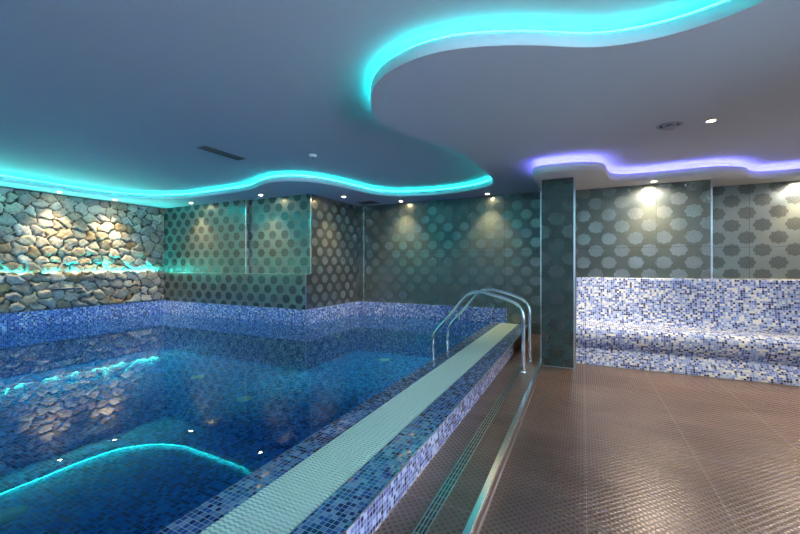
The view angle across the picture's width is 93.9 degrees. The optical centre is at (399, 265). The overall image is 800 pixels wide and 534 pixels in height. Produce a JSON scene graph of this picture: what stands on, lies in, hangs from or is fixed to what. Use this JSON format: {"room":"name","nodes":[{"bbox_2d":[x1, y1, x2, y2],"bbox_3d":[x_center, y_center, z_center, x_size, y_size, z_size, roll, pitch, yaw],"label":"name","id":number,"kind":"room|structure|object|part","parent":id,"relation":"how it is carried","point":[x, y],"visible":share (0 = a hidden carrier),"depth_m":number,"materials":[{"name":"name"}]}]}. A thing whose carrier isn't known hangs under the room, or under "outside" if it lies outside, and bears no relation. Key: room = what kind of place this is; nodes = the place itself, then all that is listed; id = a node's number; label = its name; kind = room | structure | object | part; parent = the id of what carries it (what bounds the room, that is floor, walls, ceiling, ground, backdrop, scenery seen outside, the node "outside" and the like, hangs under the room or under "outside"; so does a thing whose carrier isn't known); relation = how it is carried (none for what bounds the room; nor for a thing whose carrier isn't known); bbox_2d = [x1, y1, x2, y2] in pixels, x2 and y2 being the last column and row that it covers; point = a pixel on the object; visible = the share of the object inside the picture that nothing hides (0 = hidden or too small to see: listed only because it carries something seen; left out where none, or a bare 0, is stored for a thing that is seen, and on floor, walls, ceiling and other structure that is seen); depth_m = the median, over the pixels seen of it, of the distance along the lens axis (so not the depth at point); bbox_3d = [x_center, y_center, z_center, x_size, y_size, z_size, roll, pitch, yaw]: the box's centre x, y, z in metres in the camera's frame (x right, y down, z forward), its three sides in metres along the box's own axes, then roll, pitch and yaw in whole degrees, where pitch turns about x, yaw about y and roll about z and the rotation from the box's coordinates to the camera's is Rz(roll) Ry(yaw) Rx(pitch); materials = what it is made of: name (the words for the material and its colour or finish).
{"room":"spa","nodes":[
{"label":"spa","id":0,"kind":"room"},
{"bbox_2d":[0,187,163,379],"bbox_3d":[-6.851,0.279,5.667,0.468,3.142,9.778,0,0,26],"label":"wall","id":1,"kind":"structure","parent":0,"point":[48,241],"depth_m":6.96,"materials":[{"name":"beige stone"}]},
{"bbox_2d":[52,287,83,289],"bbox_3d":[-6.060,0.423,6.818,0.120,0.030,0.440,0,0,26],"label":"spout","id":2,"kind":"object","parent":1,"relation":"attached to","point":[74,287],"visible":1,"depth_m":6.77,"materials":[{"name":"white metal"}]},
{"bbox_3d":[-6.060,0.415,6.818,0.120,0.014,0.440,0,0,26],"label":"spout blade","id":3,"kind":"part","parent":2,"relation":"part of","materials":[{"name":"white metal"}]},
{"bbox_2d":[0,348,430,533],"bbox_3d":[-3.572,1.448,4.067,6.964,0.805,9.778,0,0,26],"label":"swimming pool","id":4,"kind":"structure","parent":0,"point":[131,443],"depth_m":4.24,"materials":[{"name":"blue liquid"}]},
{"bbox_2d":[0,505,28,523],"bbox_3d":[-2.898,1.842,2.771,0.210,0.016,0.210,0,0,26],"label":"inlet","id":5,"kind":"object","parent":4,"relation":"on","point":[13,514],"visible":1,"depth_m":2.77,"materials":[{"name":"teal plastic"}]},
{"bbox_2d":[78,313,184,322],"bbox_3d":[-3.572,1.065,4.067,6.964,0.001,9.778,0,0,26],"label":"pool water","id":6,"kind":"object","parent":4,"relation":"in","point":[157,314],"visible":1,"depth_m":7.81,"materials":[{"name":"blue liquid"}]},
{"bbox_2d":[191,375,204,378],"bbox_3d":[-3.352,1.842,6.197,0.210,0.016,0.210,0,0,26],"label":"inlet","id":7,"kind":"object","parent":4,"relation":"on","point":[196,376],"visible":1,"depth_m":6.17,"materials":[{"name":"teal plastic"}]},
{"bbox_2d":[236,396,251,401],"bbox_3d":[-2.157,1.842,5.180,0.210,0.016,0.210,0,0,26],"label":"inlet","id":8,"kind":"object","parent":4,"relation":"on","point":[243,398],"visible":1,"depth_m":5.16,"materials":[{"name":"teal plastic"}]},
{"bbox_2d":[163,194,357,369],"bbox_3d":[-3.110,0.279,8.407,4.190,3.142,1.972,0,0,26],"label":"wall","id":9,"kind":"structure","parent":0,"point":[257,315],"depth_m":7.37,"materials":[{"name":"tile"}]},
{"bbox_3d":[-4.136,-0.569,8.065,2.646,1.446,0.330,0,0,26],"label":"panel","id":10,"kind":"part","parent":9,"relation":"part of","materials":[{"name":"glass"}]},
{"bbox_2d":[245,200,246,272],"bbox_3d":[-3.019,-0.569,7.337,0.022,1.446,0.022,0,0,26],"label":"trim","id":11,"kind":"structure","parent":9,"relation":"attached to","point":[245,200],"depth_m":7.33,"materials":[{"name":"white metal"}]},
{"bbox_3d":[-1.938,-0.569,7.796,1.539,1.446,1.643,0,0,26],"label":"panel","id":12,"kind":"part","parent":9,"relation":"part of","materials":[{"name":"glass"}]},
{"bbox_2d":[305,274,306,342],"bbox_3d":[-1.661,0.759,6.607,0.014,1.211,0.014,0,0,26],"label":"trim","id":13,"kind":"structure","parent":9,"relation":"attached to","point":[305,274],"depth_m":6.61,"materials":[{"name":"white"}]},
{"bbox_2d":[310,193,310,273],"bbox_3d":[-1.606,-0.569,6.720,0.018,1.446,0.018,0,0,26],"label":"trim","id":14,"kind":"structure","parent":9,"relation":"attached to","point":[310,193],"depth_m":6.71,"materials":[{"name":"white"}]},
{"bbox_2d":[0,0,799,208],"bbox_3d":[-1.163,-1.363,2.892,12.626,0.143,9.778,0,0,26],"label":"ceiling","id":15,"kind":"structure","parent":0,"point":[115,96],"depth_m":2.89,"materials":[{"name":"white paint"}]},
{"bbox_2d":[197,146,245,159],"bbox_3d":[-2.269,-1.431,4.779,0.150,0.009,0.600,0,0,26],"label":"ceiling vent","id":16,"kind":"object","parent":15,"relation":"in","point":[206,148],"visible":1,"depth_m":4.74,"materials":[{"name":"grey metal"}]},
{"bbox_2d":[0,174,483,194],"bbox_3d":[-1.343,-1.373,2.866,11.557,0.123,9.209,0,0,26],"label":"light strip","id":17,"kind":"object","parent":15,"relation":"on","point":[398,184],"depth_m":6.39,"materials":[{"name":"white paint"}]},
{"bbox_2d":[309,154,316,158],"bbox_3d":[-1.129,-1.409,4.846,0.100,0.052,0.100,0,0,26],"label":"smoke detector","id":18,"kind":"object","parent":15,"relation":"attached to","point":[312,156],"visible":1,"depth_m":4.82,"materials":[{"name":"white plastic"}]},
{"bbox_2d":[1,0,727,194],"bbox_3d":[-1.347,-1.397,2.869,11.332,0.010,8.973,0,0,26],"label":"led strip","id":19,"kind":"object","parent":15,"relation":"attached to","point":[722,1],"visible":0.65,"depth_m":2.25,"materials":[{"name":"teal plastic"}]},
{"bbox_2d":[356,201,378,204],"bbox_3d":[-0.656,-1.288,7.664,0.400,0.009,0.300,0,0,26],"label":"ceiling vent","id":20,"kind":"object","parent":15,"relation":"in","point":[362,202],"visible":1,"depth_m":7.64,"materials":[{"name":"grey metal"}]},
{"bbox_2d":[656,121,682,130],"bbox_3d":[2.480,-1.275,3.441,0.200,0.038,0.200,0,0,26],"label":"valve","id":21,"kind":"object","parent":15,"relation":"attached to","point":[679,123],"visible":1,"depth_m":3.41,"materials":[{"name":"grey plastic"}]},
{"bbox_2d":[704,119,717,122],"bbox_3d":[2.774,-1.291,3.337,0.094,0.010,0.094,0,0,26],"label":"recessed light","id":22,"kind":"object","parent":15,"relation":"in","point":[709,120],"visible":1,"depth_m":3.33,"materials":[{"name":"beige"}]},
{"bbox_2d":[365,192,539,357],"bbox_3d":[0.950,0.279,7.409,3.990,3.142,0.206,0,0,26],"label":"wall","id":23,"kind":"structure","parent":0,"point":[421,258],"depth_m":7.32,"materials":[{"name":"tile"}]},
{"bbox_2d":[358,206,362,301],"bbox_3d":[-0.833,-0.255,8.144,0.140,2.074,0.048,0,0,26],"label":"trim","id":24,"kind":"structure","parent":23,"relation":"attached to","point":[360,208],"depth_m":8.13,"materials":[{"name":"metal"}]},
{"bbox_2d":[358,301,364,350],"bbox_3d":[-0.835,1.316,8.142,0.140,1.068,0.053,0,0,26],"label":"trim","id":25,"kind":"structure","parent":23,"relation":"attached to","point":[361,332],"depth_m":8.12,"materials":[{"name":"blue tile"}]},
{"bbox_2d":[363,206,364,328],"bbox_3d":[-0.783,0.036,8.087,0.028,2.657,0.028,0,0,26],"label":"trim","id":26,"kind":"structure","parent":23,"relation":"attached to","point":[363,206],"depth_m":8.08,"materials":[{"name":"white metal"}]},
{"bbox_2d":[375,334,539,533],"bbox_3d":[0.330,1.355,2.164,0.385,0.289,9.778,0,0,26],"label":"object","id":27,"kind":"object","parent":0,"point":[453,516],"visible":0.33,"depth_m":2.30,"materials":[{"name":"brown tile"}]},
{"bbox_2d":[155,322,527,533],"bbox_3d":[-0.141,1.202,2.393,0.671,0.296,9.778,0,0,26],"label":"curb","id":28,"kind":"object","parent":27,"relation":"on","point":[362,504],"visible":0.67,"depth_m":2.05,"materials":[{"name":"tile"}]},
{"bbox_2d":[201,323,517,533],"bbox_3d":[-0.158,1.065,2.401,0.320,0.025,9.778,0,0,26],"label":"grate","id":29,"kind":"object","parent":28,"relation":"in","point":[283,505],"visible":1,"depth_m":2.03,"materials":[{"name":"teal"}]},
{"bbox_3d":[-0.225,1.056,1.467,0.005,0.004,8.040,0,0,26],"label":"edge trim","id":30,"kind":"part","parent":28,"relation":"part of","materials":[{"name":"blue tile"}]},
{"bbox_3d":[-0.223,1.207,1.466,0.005,0.006,8.040,0,0,26],"label":"trim","id":31,"kind":"part","parent":28,"relation":"part of","materials":[{"name":"white"}]},
{"bbox_2d":[412,365,521,533],"bbox_3d":[-0.173,1.208,1.153,0.059,0.005,7.520,0,0,26],"label":"linear drain","id":32,"kind":"object","parent":27,"relation":"in","point":[431,513],"visible":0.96,"depth_m":2.23,"materials":[{"name":"black"}]},
{"bbox_2d":[429,288,531,372],"bbox_3d":[1.018,1.007,4.733,1.189,1.426,0.628,0,0,26],"label":"pool ladder","id":33,"kind":"object","parent":27,"relation":"on","point":[433,351],"visible":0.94,"depth_m":4.70,"materials":[{"name":"silver metal"}]},
{"bbox_3d":[1.152,1.007,4.979,1.137,1.426,0.041,0,0,26],"label":"rail","id":34,"kind":"part","parent":33,"relation":"part of","materials":[{"name":"silver metal"}]},
{"bbox_2d":[462,358,542,533],"bbox_3d":[0.098,1.224,1.275,0.034,0.033,7.978,0,0,26],"label":"trim","id":35,"kind":"structure","parent":27,"relation":"attached to","point":[471,524],"depth_m":2.25,"materials":[{"name":"white metal"}]},
{"bbox_2d":[540,177,575,368],"bbox_3d":[2.212,0.090,5.184,0.412,2.420,0.921,0,0,26],"label":"wall pillar","id":36,"kind":"structure","parent":0,"point":[557,196],"depth_m":4.78,"materials":[{"name":"tile"}]},
{"bbox_3d":[1.835,0.095,4.868,0.012,2.410,0.012,0,0,26],"label":"corner trim","id":37,"kind":"part","parent":36,"relation":"part of","materials":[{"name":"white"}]},
{"bbox_3d":[2.190,0.095,4.695,0.022,2.410,0.022,0,0,26],"label":"corner trim","id":38,"kind":"part","parent":36,"relation":"part of","materials":[{"name":"white metal"}]},
{"bbox_2d":[479,355,799,533],"bbox_3d":[2.498,1.400,1.106,4.480,0.200,9.778,0,0,26],"label":"floor","id":39,"kind":"structure","parent":0,"point":[595,449],"depth_m":2.50,"materials":[{"name":"brown tile"}]},
{"bbox_2d":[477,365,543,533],"bbox_3d":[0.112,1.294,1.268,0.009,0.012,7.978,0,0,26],"label":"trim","id":40,"kind":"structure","parent":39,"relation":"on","point":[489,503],"depth_m":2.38,"materials":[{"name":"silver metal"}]},
{"bbox_2d":[576,277,799,386],"bbox_3d":[4.295,0.736,4.336,4.073,1.129,0.612,0,0,26],"label":"tiled bench","id":41,"kind":"object","parent":39,"relation":"on","point":[748,330],"visible":1,"depth_m":4.65,"materials":[{"name":"tile"}]},
{"bbox_3d":[4.162,1.296,4.065,4.073,0.008,0.008,0,0,26],"label":"trim","id":42,"kind":"part","parent":41,"relation":"part of","materials":[{"name":"blue tile"}]},
{"bbox_2d":[576,179,710,278],"bbox_3d":[3.378,0.004,5.733,1.945,2.592,1.088,0,0,26],"label":"wall","id":43,"kind":"structure","parent":0,"point":[662,230],"depth_m":5.13,"materials":[{"name":"tile"}]},
{"bbox_2d":[533,158,799,189],"bbox_3d":[4.132,-1.201,4.709,4.862,0.182,1.342,0,0,9],"label":"ceiling","id":44,"kind":"structure","parent":0,"point":[587,174],"depth_m":4.77,"materials":[{"name":"white paint"}]},
{"bbox_2d":[713,181,799,279],"bbox_3d":[5.468,0.004,4.714,2.705,2.592,1.088,0,0,26],"label":"wall","id":45,"kind":"structure","parent":0,"point":[756,227],"depth_m":5.07,"materials":[{"name":"tile"}]},
{"bbox_2d":[711,179,712,278],"bbox_3d":[4.013,-0.465,4.816,0.020,1.290,0.020,0,0,26],"label":"trim","id":46,"kind":"structure","parent":45,"relation":"attached to","point":[711,179],"depth_m":4.81,"materials":[{"name":"white metal"}]}
]}

